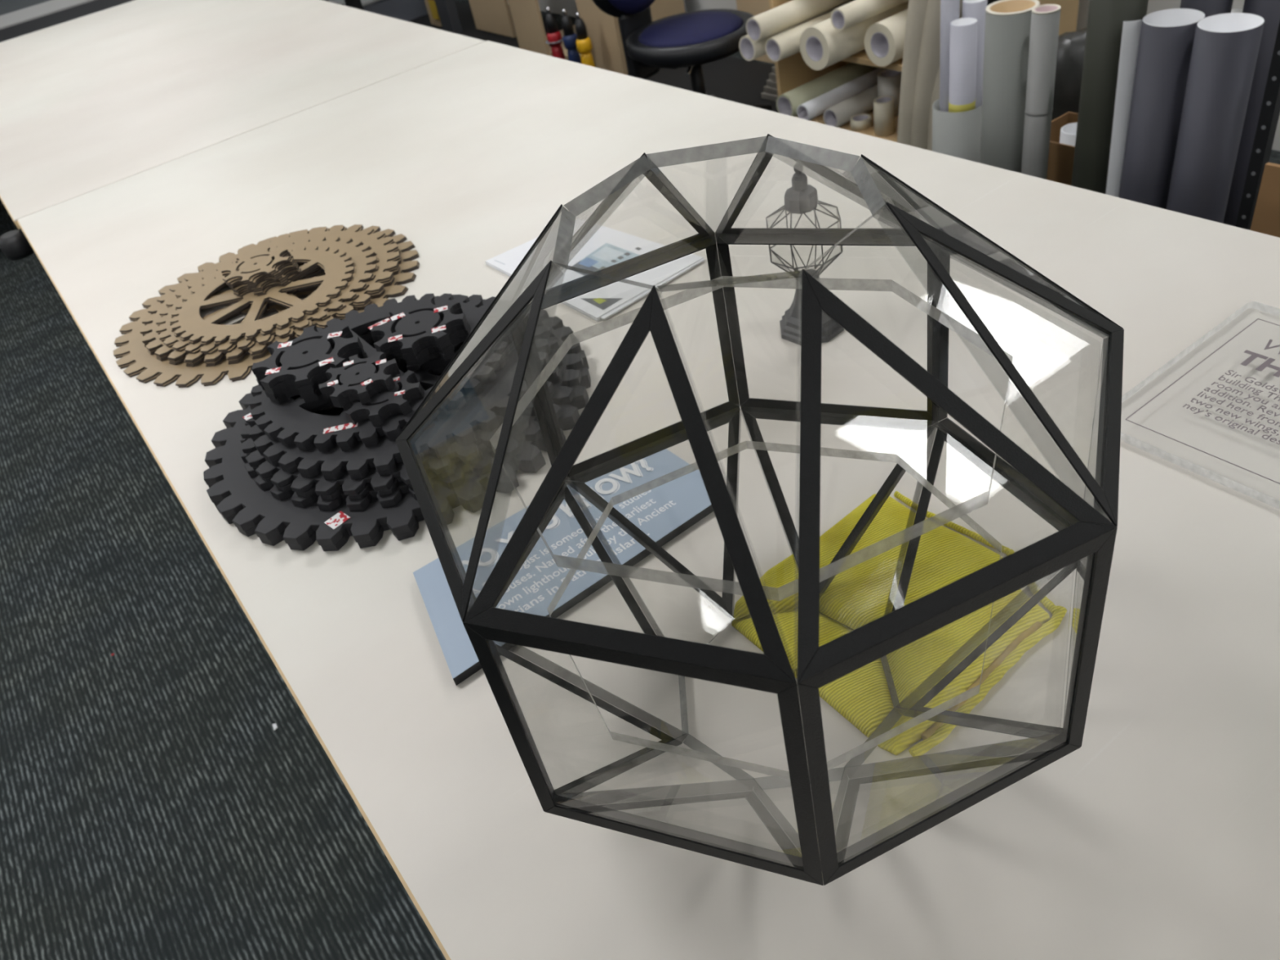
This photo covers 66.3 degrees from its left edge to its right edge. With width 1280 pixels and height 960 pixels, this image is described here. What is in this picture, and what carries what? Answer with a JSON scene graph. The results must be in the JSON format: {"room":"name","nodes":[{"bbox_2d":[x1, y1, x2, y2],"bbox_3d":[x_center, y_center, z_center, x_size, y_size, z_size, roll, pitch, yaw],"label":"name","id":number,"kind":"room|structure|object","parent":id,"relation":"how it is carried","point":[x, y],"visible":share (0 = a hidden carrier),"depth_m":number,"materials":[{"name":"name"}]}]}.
{"room":"design studio","nodes":[
{"label":"design studio","id":0,"kind":"room"},
{"bbox_2d":[0,0,1279,959],"bbox_3d":[-2.082,-0.224,3.335,7.150,0.050,12.800,-32,42,-21],"label":"floor","id":1,"kind":"structure","parent":0,"point":[153,806],"depth_m":2.07,"materials":[{"name":"grey carpet"}]},
{"bbox_2d":[0,0,364,42],"bbox_3d":[-2.873,-1.916,4.912,2.900,0.841,1.750,-32,42,-21],"label":"table","id":2,"kind":"object","parent":1,"relation":"on","point":[18,18],"visible":0.13,"depth_m":4.39,"materials":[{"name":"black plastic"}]},
{"bbox_2d":[0,0,485,260],"bbox_3d":[-1.551,-1.055,3.474,1.270,0.850,2.508,-32,42,-21],"label":"workbench","id":3,"kind":"object","parent":1,"relation":"on","point":[93,101],"visible":0.64,"depth_m":2.82,"materials":[{"name":"white laminate"}]},
{"bbox_2d":[408,1,778,112],"bbox_3d":[-1.474,-2.523,5.925,1.840,0.001,6.380,-32,42,-21],"label":"floor mat","id":4,"kind":"object","parent":1,"relation":"on","point":[738,80],"visible":0.02,"depth_m":4.69,"materials":[{"name":"black rubber"}]},
{"bbox_2d":[324,0,428,21],"bbox_3d":[-1.932,-3.374,6.936,0.545,0.199,0.940,-32,42,-21],"label":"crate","id":5,"kind":"object","parent":4,"relation":"on","point":[403,10],"visible":0.24,"depth_m":6.65,"materials":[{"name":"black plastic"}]},
{"bbox_2d":[424,0,441,26],"bbox_3d":[-1.366,-3.284,6.181,0.030,0.799,0.280,-32,42,-21],"label":"strip","id":6,"kind":"object","parent":4,"relation":"on","point":[433,21],"visible":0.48,"depth_m":6.45,"materials":[{"name":"brown wood"}]},
{"bbox_2d":[427,0,439,20],"bbox_3d":[-1.337,-3.062,6.343,0.008,0.150,0.100,-32,42,-21],"label":"packet","id":7,"kind":"object","parent":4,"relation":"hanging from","point":[432,3],"visible":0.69,"depth_m":6.35,"materials":[{"name":"yellow plastic"}]},
{"bbox_2d":[434,0,462,34],"bbox_3d":[-1.262,-3.159,5.998,0.060,0.799,0.160,-32,42,-21],"label":"post","id":8,"kind":"object","parent":4,"relation":"on","point":[446,9],"visible":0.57,"depth_m":6.15,"materials":[{"name":"grey metal"}]},
{"bbox_2d":[468,0,515,37],"bbox_3d":[-0.929,-2.943,5.784,0.020,0.580,0.470,-32,42,-21],"label":"plywood sheet","id":9,"kind":"object","parent":4,"relation":"on","point":[494,16],"visible":1,"depth_m":5.87,"materials":[{"name":"brown wood"}]},
{"bbox_2d":[545,6,565,59],"bbox_3d":[-0.439,-2.272,5.042,0.100,0.305,0.100,-32,42,-21],"label":"power tool","id":10,"kind":"object","parent":4,"relation":"on","point":[554,37],"visible":0.84,"depth_m":5.01,"materials":[{"name":"red plastic"}]},
{"bbox_2d":[561,8,581,63],"bbox_3d":[-0.350,-2.217,4.949,0.076,0.305,0.076,-32,42,-21],"label":"power tool","id":11,"kind":"object","parent":4,"relation":"on","point":[570,37],"visible":0.78,"depth_m":4.92,"materials":[{"name":"blue plastic"}]},
{"bbox_2d":[574,12,595,66],"bbox_3d":[-0.276,-2.152,4.849,0.076,0.305,0.076,-32,42,-21],"label":"screwdriver","id":12,"kind":"object","parent":4,"relation":"on","point":[584,44],"visible":0.82,"depth_m":4.82,"materials":[{"name":"yellow plastic"}]},
{"bbox_2d":[507,0,687,75],"bbox_3d":[-0.280,-2.652,5.122,0.442,0.767,1.050,-32,42,-21],"label":"base cabinet","id":13,"kind":"object","parent":4,"relation":"on","point":[603,30],"visible":0.34,"depth_m":4.95,"materials":[{"name":"brown wood"}]},
{"bbox_2d":[592,0,774,111],"bbox_3d":[0.164,-1.751,3.775,0.622,0.914,0.587,21,50,35],"label":"office chair","id":14,"kind":"object","parent":4,"relation":"on","point":[691,40],"visible":0.73,"depth_m":3.75,"materials":[{"name":"blue fabric"}]},
{"bbox_2d":[760,91,777,101],"bbox_3d":[0.817,-1.653,4.183,0.320,0.022,0.540,-32,42,-21],"label":"board","id":15,"kind":"object","parent":4,"relation":"on","point":[766,95],"visible":0.18,"depth_m":4.27,"materials":[{"name":"grey"}]},
{"bbox_2d":[764,85,777,94],"bbox_3d":[0.816,-1.676,4.170,0.310,0.022,0.518,-32,42,-21],"label":"board","id":16,"kind":"object","parent":15,"relation":"on","point":[769,89],"visible":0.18,"depth_m":4.26,"materials":[{"name":"grey"}]},
{"bbox_2d":[766,79,777,87],"bbox_3d":[0.814,-1.698,4.156,0.300,0.022,0.496,-32,42,-21],"label":"board","id":17,"kind":"object","parent":16,"relation":"on","point":[771,82],"visible":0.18,"depth_m":4.25,"materials":[{"name":"grey"}]},
{"bbox_2d":[768,72,776,79],"bbox_3d":[0.813,-1.721,4.142,0.290,0.022,0.474,-32,42,-21],"label":"board","id":18,"kind":"object","parent":17,"relation":"on","point":[772,75],"visible":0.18,"depth_m":4.24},
{"bbox_2d":[17,40,1279,959],"bbox_3d":[0.074,0.106,1.588,1.217,0.850,3.032,-32,42,-21],"label":"workbench","id":19,"kind":"object","parent":1,"relation":"on","point":[1157,837],"visible":0.74,"depth_m":0.92,"materials":[{"name":"white laminate"}]},
{"bbox_2d":[113,224,419,387],"bbox_3d":[-0.601,-0.297,1.586,0.496,0.003,0.496,-31,42,-21],"label":"gear","id":20,"kind":"object","parent":19,"relation":"on","point":[139,353],"visible":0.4,"depth_m":1.51,"materials":[{"name":"beige wood"}]},
{"bbox_2d":[143,253,401,367],"bbox_3d":[-0.592,-0.303,1.586,0.422,0.003,0.422,-31,42,-21],"label":"gear","id":21,"kind":"object","parent":20,"relation":"on","point":[399,263],"visible":0.09,"depth_m":1.49,"materials":[{"name":"brown wood"}]},
{"bbox_2d":[142,242,401,364],"bbox_3d":[-0.591,-0.306,1.583,0.422,0.003,0.422,-31,42,-21],"label":"gear","id":22,"kind":"object","parent":21,"relation":"on","point":[383,291],"visible":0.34,"depth_m":1.48,"materials":[{"name":"brown wood"}]},
{"bbox_2d":[139,225,400,363],"bbox_3d":[-0.594,-0.311,1.581,0.422,0.003,0.422,-32,42,-22],"label":"gear","id":23,"kind":"object","parent":22,"relation":"on","point":[381,251],"visible":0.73,"depth_m":1.59,"materials":[{"name":"beige wood"}]},
{"bbox_2d":[155,235,378,354],"bbox_3d":[-0.593,-0.303,1.560,0.356,0.003,0.356,-31,42,-21],"label":"gear","id":24,"kind":"object","parent":23,"relation":"on","point":[358,255],"visible":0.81,"depth_m":1.54,"materials":[{"name":"beige wood"}]},
{"bbox_2d":[169,245,354,345],"bbox_3d":[-0.593,-0.297,1.544,0.293,0.003,0.293,-32,42,-22],"label":"gear","id":25,"kind":"object","parent":24,"relation":"on","point":[188,322],"visible":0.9,"depth_m":1.51,"materials":[{"name":"beige wood"}]},
{"bbox_2d":[235,267,301,297],"bbox_3d":[-0.599,-0.323,1.572,0.112,0.003,0.112,-37,44,-27],"label":"gear","id":26,"kind":"object","parent":25,"relation":"on","point":[264,291],"visible":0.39,"depth_m":1.54,"materials":[{"name":"brown wood"}]},
{"bbox_2d":[230,266,298,295],"bbox_3d":[-0.601,-0.324,1.569,0.112,0.003,0.112,-35,44,-25],"label":"gear","id":27,"kind":"object","parent":26,"relation":"on","point":[293,271],"visible":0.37,"depth_m":1.54,"materials":[{"name":"brown wood"}]},
{"bbox_2d":[233,264,298,293],"bbox_3d":[-0.602,-0.328,1.569,0.112,0.003,0.112,-36,44,-26],"label":"gear","id":28,"kind":"object","parent":27,"relation":"on","point":[297,266],"visible":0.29,"depth_m":1.54,"materials":[{"name":"brown wood"}]},
{"bbox_2d":[231,262,297,291],"bbox_3d":[-0.604,-0.331,1.568,0.112,0.003,0.112,-36,44,-26],"label":"gear","id":29,"kind":"object","parent":28,"relation":"on","point":[259,286],"visible":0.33,"depth_m":1.54,"materials":[{"name":"brown wood"}]},
{"bbox_2d":[229,255,296,289],"bbox_3d":[-0.605,-0.334,1.567,0.112,0.003,0.112,-31,42,-20],"label":"gear","id":30,"kind":"object","parent":29,"relation":"on","point":[295,264],"visible":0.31,"depth_m":1.54,"materials":[{"name":"brown wood"}]},
{"bbox_2d":[228,253,294,287],"bbox_3d":[-0.607,-0.336,1.565,0.112,0.003,0.112,-33,43,-23],"label":"gear","id":31,"kind":"object","parent":30,"relation":"on","point":[288,255],"visible":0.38,"depth_m":1.54,"materials":[{"name":"brown wood"}]},
{"bbox_2d":[224,250,293,285],"bbox_3d":[-0.608,-0.338,1.563,0.112,0.003,0.112,-34,43,-24],"label":"gear","id":32,"kind":"object","parent":31,"relation":"on","point":[256,279],"visible":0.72,"depth_m":1.53,"materials":[{"name":"brown wood"}]},
{"bbox_2d":[222,250,291,284],"bbox_3d":[-0.610,-0.340,1.562,0.112,0.003,0.112,-33,42,-23],"label":"gear","id":33,"kind":"object","parent":32,"relation":"on","point":[254,277],"visible":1,"depth_m":1.53,"materials":[{"name":"brown wood"}]},
{"bbox_2d":[221,247,290,282],"bbox_3d":[-0.612,-0.343,1.560,0.112,0.003,0.112,-30,41,-19],"label":"gear","id":34,"kind":"object","parent":33,"relation":"on","point":[251,266],"visible":1,"depth_m":1.56,"materials":[{"name":"beige wood"}]},
{"bbox_2d":[208,347,591,551],"bbox_3d":[-0.302,-0.085,1.240,0.489,0.010,0.489,-32,42,-22],"label":"gear","id":35,"kind":"object","parent":19,"relation":"on","point":[340,544],"visible":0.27,"depth_m":1.07,"materials":[{"name":"plastic"}]},
{"bbox_2d":[203,316,589,545],"bbox_3d":[-0.304,-0.092,1.232,0.489,0.010,0.489,-32,42,-21],"label":"gear","id":36,"kind":"object","parent":35,"relation":"on","point":[239,495],"visible":0.38,"depth_m":1.09,"materials":[{"name":"plastic"}]},
{"bbox_2d":[240,299,582,511],"bbox_3d":[-0.286,-0.111,1.235,0.437,0.010,0.437,-32,42,-21],"label":"gear","id":37,"kind":"object","parent":36,"relation":"on","point":[571,376],"visible":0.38,"depth_m":1.11,"materials":[{"name":"plastic"}]},
{"bbox_2d":[244,323,563,499],"bbox_3d":[-0.294,-0.111,1.224,0.403,0.007,0.403,-32,42,-22],"label":"gear","id":38,"kind":"object","parent":37,"relation":"on","point":[393,486],"visible":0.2,"depth_m":1.09,"materials":[{"name":"plastic"}]},
{"bbox_2d":[240,318,559,495],"bbox_3d":[-0.296,-0.116,1.219,0.403,0.007,0.403,-32,42,-21],"label":"gear","id":39,"kind":"object","parent":38,"relation":"on","point":[300,484],"visible":0.28,"depth_m":1.09,"materials":[{"name":"plastic"}]},
{"bbox_2d":[243,294,551,479],"bbox_3d":[-0.298,-0.130,1.214,0.379,0.007,0.379,-32,42,-21],"label":"gear","id":40,"kind":"object","parent":39,"relation":"on","point":[480,410],"visible":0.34,"depth_m":1.11,"materials":[{"name":"plastic"}]},
{"bbox_2d":[248,293,511,451],"bbox_3d":[-0.322,-0.145,1.217,0.328,0.007,0.328,-32,42,-21],"label":"gear","id":41,"kind":"object","parent":40,"relation":"on","point":[288,420],"visible":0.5,"depth_m":1.16,"materials":[{"name":"plastic"}]},
{"bbox_2d":[261,351,367,404],"bbox_3d":[-0.404,-0.136,1.218,0.130,0.008,0.130,-32,42,-21],"label":"gear","id":42,"kind":"object","parent":41,"relation":"on","point":[291,393],"visible":0.15,"depth_m":1.18,"materials":[{"name":"plastic"}]},
{"bbox_2d":[257,337,364,399],"bbox_3d":[-0.406,-0.141,1.211,0.130,0.008,0.130,-32,42,-21],"label":"gear","id":43,"kind":"object","parent":42,"relation":"on","point":[291,388],"visible":0.24,"depth_m":1.18,"materials":[{"name":"plastic"}]},
{"bbox_2d":[254,331,363,394],"bbox_3d":[-0.407,-0.147,1.206,0.130,0.008,0.130,-32,42,-21],"label":"gear","id":44,"kind":"object","parent":43,"relation":"on","point":[318,375],"visible":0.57,"depth_m":1.17,"materials":[{"name":"plastic"}]},
{"bbox_2d":[251,324,359,388],"bbox_3d":[-0.409,-0.153,1.202,0.130,0.008,0.130,-32,42,-21],"label":"gear","id":45,"kind":"object","parent":44,"relation":"on","point":[301,357],"visible":1,"depth_m":1.20,"materials":[{"name":"plastic"}]},
{"bbox_2d":[343,377,424,426],"bbox_3d":[-0.297,-0.093,1.135,0.094,0.008,0.094,-32,42,-21],"label":"gear","id":46,"kind":"object","parent":41,"relation":"on","point":[418,395],"visible":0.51,"depth_m":1.11,"materials":[{"name":"plastic"}]},
{"bbox_2d":[342,369,422,421],"bbox_3d":[-0.298,-0.099,1.128,0.094,0.008,0.094,-32,42,-21],"label":"gear","id":47,"kind":"object","parent":46,"relation":"on","point":[384,401],"visible":0.66,"depth_m":1.11,"materials":[{"name":"plastic"}]},
{"bbox_2d":[322,358,399,408],"bbox_3d":[-0.325,-0.115,1.143,0.091,0.008,0.091,-32,42,-21],"label":"gear","id":48,"kind":"object","parent":47,"relation":"on","point":[377,388],"visible":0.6,"depth_m":1.12,"materials":[{"name":"plastic"}]},
{"bbox_2d":[319,351,398,402],"bbox_3d":[-0.327,-0.121,1.138,0.091,0.008,0.091,-32,42,-21],"label":"gear","id":49,"kind":"object","parent":48,"relation":"on","point":[357,376],"visible":1,"depth_m":1.13,"materials":[{"name":"plastic"}]},
{"bbox_2d":[391,332,471,371],"bbox_3d":[-0.270,-0.173,1.224,0.120,0.008,0.120,-32,42,-21],"label":"gear","id":50,"kind":"object","parent":41,"relation":"on","point":[461,339],"visible":0.2,"depth_m":1.19,"materials":[{"name":"plastic"}]},
{"bbox_2d":[377,312,471,365],"bbox_3d":[-0.269,-0.179,1.219,0.120,0.008,0.120,-32,42,-21],"label":"gear","id":51,"kind":"object","parent":50,"relation":"on","point":[422,353],"visible":0.33,"depth_m":1.19,"materials":[{"name":"plastic"}]},
{"bbox_2d":[373,302,467,359],"bbox_3d":[-0.272,-0.185,1.214,0.120,0.008,0.120,-32,42,-21],"label":"gear","id":52,"kind":"object","parent":51,"relation":"on","point":[460,326],"visible":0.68,"depth_m":1.19,"materials":[{"name":"plastic"}]},
{"bbox_2d":[370,297,466,354],"bbox_3d":[-0.274,-0.192,1.209,0.120,0.008,0.120,-32,42,-21],"label":"gear","id":53,"kind":"object","parent":52,"relation":"on","point":[422,323],"visible":1,"depth_m":1.20,"materials":[{"name":"plastic"}]},
{"bbox_2d":[413,448,713,685],"bbox_3d":[-0.081,0.066,0.991,0.335,0.011,0.159,-32,42,-21],"label":"display sign","id":54,"kind":"object","parent":19,"relation":"on","point":[664,512],"visible":0.56,"depth_m":0.98,"materials":[{"name":"blue plastic"}]},
{"bbox_2d":[484,218,705,321],"bbox_3d":[-0.070,-0.326,1.469,0.209,0.006,0.308,-32,42,-21],"label":"brochure","id":55,"kind":"object","parent":19,"relation":"on","point":[602,247],"visible":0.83,"depth_m":1.46,"materials":[{"name":"white paper"}]},
{"bbox_2d":[572,261,599,275],"bbox_3d":[-0.069,-0.303,1.437,0.026,0.001,0.099,-35,43,-25],"label":"picture","id":56,"kind":"object","parent":55,"relation":"on","point":[593,266],"depth_m":1.46},
{"bbox_2d":[577,257,598,267],"bbox_3d":[-0.077,-0.326,1.466,0.020,0.001,0.028,-36,44,-26],"label":"picture","id":57,"kind":"object","parent":55,"relation":"on","point":[583,262],"depth_m":1.47},
{"bbox_2d":[593,297,606,303],"bbox_3d":[-0.057,-0.251,1.370,0.012,0.001,0.021,-32,42,-21],"label":"picture","id":58,"kind":"object","parent":55,"relation":"on","point":[596,300],"depth_m":1.37},
{"bbox_2d":[580,297,622,310],"bbox_3d":[-0.053,-0.254,1.372,0.038,0.001,0.056,-32,42,-21],"label":"picture","id":59,"kind":"object","parent":55,"relation":"on","point":[587,304],"depth_m":1.36},
{"bbox_2d":[592,246,624,262],"bbox_3d":[-0.049,-0.340,1.475,0.031,0.001,0.046,-36,44,-25],"label":"picture","id":60,"kind":"object","parent":55,"relation":"on","point":[600,254],"depth_m":1.47},
{"bbox_2d":[579,243,639,268],"bbox_3d":[-0.048,-0.334,1.468,0.066,0.001,0.083,-32,42,-21],"label":"picture","id":61,"kind":"object","parent":55,"relation":"on","point":[597,255],"depth_m":1.47},
{"bbox_2d":[610,246,641,262],"bbox_3d":[-0.021,-0.336,1.463,0.052,0.001,0.010,-32,42,-21],"label":"picture","id":62,"kind":"object","parent":55,"relation":"on","point":[629,252],"depth_m":1.46},
{"bbox_2d":[395,133,1124,885],"bbox_3d":[0.081,0.011,0.673,0.434,0.431,0.432,6,43,23],"label":"terrarium","id":63,"kind":"object","parent":19,"relation":"on","point":[1084,541],"visible":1,"depth_m":0.57,"materials":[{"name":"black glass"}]},
{"bbox_2d":[765,162,844,345],"bbox_3d":[0.196,-0.273,1.160,0.084,0.215,0.084,-36,44,-26],"label":"lantern","id":64,"kind":"object","parent":19,"relation":"on","point":[802,197],"visible":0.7,"depth_m":1.15,"materials":[{"name":"black metal"}]},
{"bbox_2d":[731,490,1066,759],"bbox_3d":[0.224,0.106,0.851,0.238,0.014,0.235,-32,42,-21],"label":"cleaning cloth","id":65,"kind":"object","parent":19,"relation":"on","point":[859,595],"visible":0.61,"depth_m":0.83,"materials":[{"name":"yellow fabric"}]},
{"bbox_2d":[1092,301,1279,509],"bbox_3d":[0.701,-0.028,0.881,0.286,0.010,0.460,-32,42,-21],"label":"sign","id":66,"kind":"object","parent":19,"relation":"on","point":[1264,498],"visible":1,"depth_m":0.97,"materials":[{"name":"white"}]},
{"bbox_2d":[736,0,774,63],"bbox_3d":[0.637,-2.106,4.518,0.040,0.359,0.520,-32,42,-21],"label":"plywood offcut","id":67,"kind":"object","parent":1,"relation":"on","point":[755,7],"visible":0.14,"depth_m":4.58,"materials":[{"name":"brown wood"}]},
{"bbox_2d":[897,0,928,145],"bbox_3d":[0.830,-1.199,2.760,0.234,1.100,0.119,-2,40,14],"label":"board","id":68,"kind":"object","parent":1,"relation":"on","point":[917,9],"visible":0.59,"depth_m":2.74,"materials":[{"name":"beige cardboard"}]},
{"bbox_2d":[768,0,1079,142],"bbox_3d":[0.926,-1.663,3.260,0.626,1.150,0.786,-32,42,-21],"label":"rack","id":69,"kind":"object","parent":1,"relation":"on","point":[792,72],"visible":0.11,"depth_m":3.44,"materials":[{"name":"brown wood"}]},
{"bbox_2d":[738,0,855,61],"bbox_3d":[0.654,-1.663,3.512,0.720,0.082,0.082,-32,42,-21],"label":"roll","id":70,"kind":"object","parent":69,"relation":"on","point":[750,50],"visible":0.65,"depth_m":3.40,"materials":[{"name":"beige paper"}]},
{"bbox_2d":[746,0,851,41],"bbox_3d":[0.668,-1.695,3.439,0.720,0.076,0.076,-32,42,-21],"label":"roll","id":71,"kind":"object","parent":70,"relation":"on","point":[762,25],"visible":1,"depth_m":3.33,"materials":[{"name":"beige paper"}]},
{"bbox_2d":[764,11,831,62],"bbox_3d":[0.721,-1.624,3.447,0.680,0.078,0.078,-32,42,-21],"label":"roll","id":72,"kind":"object","parent":69,"relation":"on","point":[785,44],"visible":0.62,"depth_m":3.33,"materials":[{"name":"beige paper"}]},
{"bbox_2d":[776,62,878,116],"bbox_3d":[0.767,-1.509,3.692,0.600,0.089,0.089,-32,42,-21],"label":"roll","id":73,"kind":"object","parent":69,"relation":"on","point":[788,103],"visible":0.45,"depth_m":3.61,"materials":[{"name":"beige paper"}]},
{"bbox_2d":[796,67,887,119],"bbox_3d":[0.825,-1.469,3.646,0.600,0.062,0.062,-32,42,-21],"label":"roll","id":74,"kind":"object","parent":69,"relation":"on","point":[816,106],"visible":0.48,"depth_m":3.57,"materials":[{"name":"white paper"}]},
{"bbox_2d":[822,84,878,127],"bbox_3d":[0.898,-1.407,3.543,0.580,0.072,0.072,-32,42,-21],"label":"roll","id":75,"kind":"object","parent":69,"relation":"on","point":[839,114],"visible":0.32,"depth_m":3.45,"materials":[{"name":"beige paper"}]},
{"bbox_2d":[800,0,908,70],"bbox_3d":[0.841,-1.564,3.295,0.700,0.134,0.134,-32,42,-21],"label":"roll","id":76,"kind":"object","parent":69,"relation":"on","point":[822,46],"visible":0.62,"depth_m":3.17,"materials":[{"name":"beige paper"}]},
{"bbox_2d":[849,113,871,130],"bbox_3d":[0.770,-1.248,3.418,0.071,0.032,0.071,-32,42,-21],"label":"roll","id":77,"kind":"object","parent":69,"relation":"on","point":[862,122],"visible":1,"depth_m":3.40,"materials":[{"name":"beige paper"}]},
{"bbox_2d":[873,95,894,136],"bbox_3d":[0.827,-1.231,3.317,0.068,0.112,0.068,-32,42,-21],"label":"roll","id":78,"kind":"object","parent":69,"relation":"on","point":[883,106],"visible":1,"depth_m":3.30,"materials":[{"name":"beige paper"}]},
{"bbox_2d":[864,8,907,66],"bbox_3d":[0.984,-1.510,3.191,0.580,0.130,0.130,-32,42,-21],"label":"roll","id":79,"kind":"object","parent":69,"relation":"on","point":[884,40],"visible":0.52,"depth_m":3.07,"materials":[{"name":"beige paper"}]},
{"bbox_2d":[831,0,908,31],"bbox_3d":[0.879,-1.594,3.172,0.660,0.065,0.065,-32,42,-21],"label":"roll","id":80,"kind":"object","parent":79,"relation":"on","point":[846,15],"visible":1,"depth_m":3.06,"materials":[{"name":"beige paper"}]},
{"bbox_2d":[877,69,902,116],"bbox_3d":[0.878,-1.356,3.435,0.086,0.137,0.086,-32,42,-21],"label":"roll","id":81,"kind":"object","parent":69,"relation":"on","point":[889,81],"visible":0.52,"depth_m":3.40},
{"bbox_2d":[910,0,962,149],"bbox_3d":[0.880,-1.149,2.685,0.162,1.100,0.315,-32,42,-21],"label":"board","id":82,"kind":"object","parent":1,"relation":"on","point":[929,61],"visible":0.36,"depth_m":2.74,"materials":[{"name":"beige cardboard"}]},
{"bbox_2d":[926,13,962,151],"bbox_3d":[0.883,-1.179,2.720,0.162,1.100,0.185,-32,42,-21],"label":"board","id":83,"kind":"object","parent":1,"relation":"on","point":[935,95],"visible":0.17,"depth_m":2.79,"materials":[{"name":"beige cardboard"}]},
{"bbox_2d":[932,98,982,162],"bbox_3d":[0.897,-0.821,2.769,0.138,0.489,0.138,-32,42,-21],"label":"cardboard tube","id":84,"kind":"object","parent":1,"relation":"on","point":[957,135],"visible":0.22,"depth_m":2.62,"materials":[{"name":"white cardboard"}]},
{"bbox_2d":[939,0,959,112],"bbox_3d":[0.824,-1.046,2.615,0.046,1.047,0.046,-32,42,-21],"label":"paper roll","id":85,"kind":"object","parent":84,"relation":"in","point":[949,9],"visible":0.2,"depth_m":2.53,"materials":[{"name":"white paper"}]},
{"bbox_2d":[948,17,977,112],"bbox_3d":[0.876,-0.883,2.677,0.067,0.702,0.067,-32,42,-21],"label":"paper roll","id":86,"kind":"object","parent":84,"relation":"in","point":[963,31],"visible":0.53,"depth_m":2.50,"materials":[{"name":"white paper"}]},
{"bbox_2d":[962,0,987,108],"bbox_3d":[0.914,-0.939,2.711,0.060,0.732,0.060,-32,42,-21],"label":"paper roll","id":87,"kind":"object","parent":84,"relation":"in","point":[971,8],"visible":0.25,"depth_m":2.51,"materials":[{"name":"white paper"}]},
{"bbox_2d":[979,0,1039,173],"bbox_3d":[0.934,-0.807,2.515,0.118,0.772,0.118,-32,42,-21],"label":"roll","id":88,"kind":"object","parent":1,"relation":"on","point":[1007,22],"visible":0.56,"depth_m":2.34,"materials":[{"name":"beige paper"}]},
{"bbox_2d":[1021,4,1060,179],"bbox_3d":[0.974,-0.750,2.424,0.062,0.785,0.062,-32,42,-21],"label":"roll","id":89,"kind":"object","parent":1,"relation":"on","point":[1045,19],"visible":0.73,"depth_m":2.27,"materials":[{"name":"white paper"}]},
{"bbox_2d":[1046,111,1078,185],"bbox_3d":[1.147,-0.726,2.627,0.180,0.433,0.170,-32,42,-21],"label":"cardboard box","id":90,"kind":"object","parent":1,"relation":"on","point":[1061,156],"visible":0.07,"depth_m":2.48,"materials":[{"name":"brown cardboard"}]},
{"bbox_2d":[1059,122,1077,146],"bbox_3d":[1.143,-0.718,2.606,0.080,0.439,0.080,-32,42,-21],"label":"paper roll","id":91,"kind":"object","parent":90,"relation":"in","point":[1068,132],"visible":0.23,"depth_m":2.48,"materials":[{"name":"white paper"}]},
{"bbox_2d":[1051,27,1086,120],"bbox_3d":[1.272,-1.013,2.775,0.338,0.619,0.318,-32,42,-21],"label":"bag","id":92,"kind":"object","parent":1,"relation":"on","point":[1071,45],"visible":0.12,"depth_m":2.60,"materials":[{"name":"black plastic"}]},
{"bbox_2d":[1071,0,1148,194],"bbox_3d":[1.041,-0.815,2.192,0.112,1.149,0.112,-32,42,-21],"label":"roll","id":93,"kind":"object","parent":1,"relation":"on","point":[1105,19],"visible":0.27,"depth_m":2.12,"materials":[{"name":"paper"}]},
{"bbox_2d":[1106,8,1205,208],"bbox_3d":[1.117,-0.610,2.192,0.111,0.808,0.136,-32,42,-21],"label":"roll","id":94,"kind":"object","parent":1,"relation":"on","point":[1156,50],"visible":0.46,"depth_m":2.01,"materials":[{"name":"paper"}]},
{"bbox_2d":[1179,0,1233,17],"bbox_3d":[1.216,-0.837,2.167,0.096,1.150,0.096,-32,42,-21],"label":"roll","id":95,"kind":"object","parent":1,"relation":"on","point":[1210,7],"visible":0.02,"depth_m":2.01,"materials":[{"name":"paper"}]},
{"bbox_2d":[1166,13,1264,223],"bbox_3d":[1.179,-0.545,2.089,0.111,0.818,0.111,-32,42,-21],"label":"roll","id":96,"kind":"object","parent":1,"relation":"on","point":[1226,46],"visible":0.48,"depth_m":1.90,"materials":[{"name":"paper"}]},
{"bbox_2d":[1231,8,1242,13],"bbox_3d":[1.508,-0.926,2.607,0.244,0.613,0.209,-32,42,-21],"label":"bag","id":97,"kind":"object","parent":1,"relation":"on","point":[1234,10],"visible":0.02,"depth_m":2.41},
{"bbox_2d":[1222,0,1279,226],"bbox_3d":[1.312,-0.809,2.106,0.096,1.150,0.096,-32,42,-21],"label":"roll","id":98,"kind":"object","parent":1,"relation":"on","point":[1269,10],"visible":0.1,"depth_m":2.05,"materials":[{"name":"paper"}]},
{"bbox_2d":[1235,22,1279,230],"bbox_3d":[1.175,-0.656,1.839,0.025,1.299,0.024,-32,42,-21],"label":"upright","id":99,"kind":"object","parent":1,"relation":"on","point":[1269,113],"visible":0.48,"depth_m":1.84,"materials":[{"name":"black metal"}]},
{"bbox_2d":[1250,162,1279,237],"bbox_3d":[1.306,-0.277,1.883,0.010,0.619,0.332,-32,42,-21],"label":"cardboard sheet","id":100,"kind":"object","parent":1,"relation":"on","point":[1266,218],"visible":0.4,"depth_m":1.83,"materials":[{"name":"brown cardboard"}]},
{"bbox_2d":[506,0,1279,151],"bbox_3d":[0.553,-2.999,3.836,0.100,2.600,12.800,-32,42,-21],"label":"wall","id":101,"kind":"structure","parent":0,"point":[556,6],"depth_m":4.80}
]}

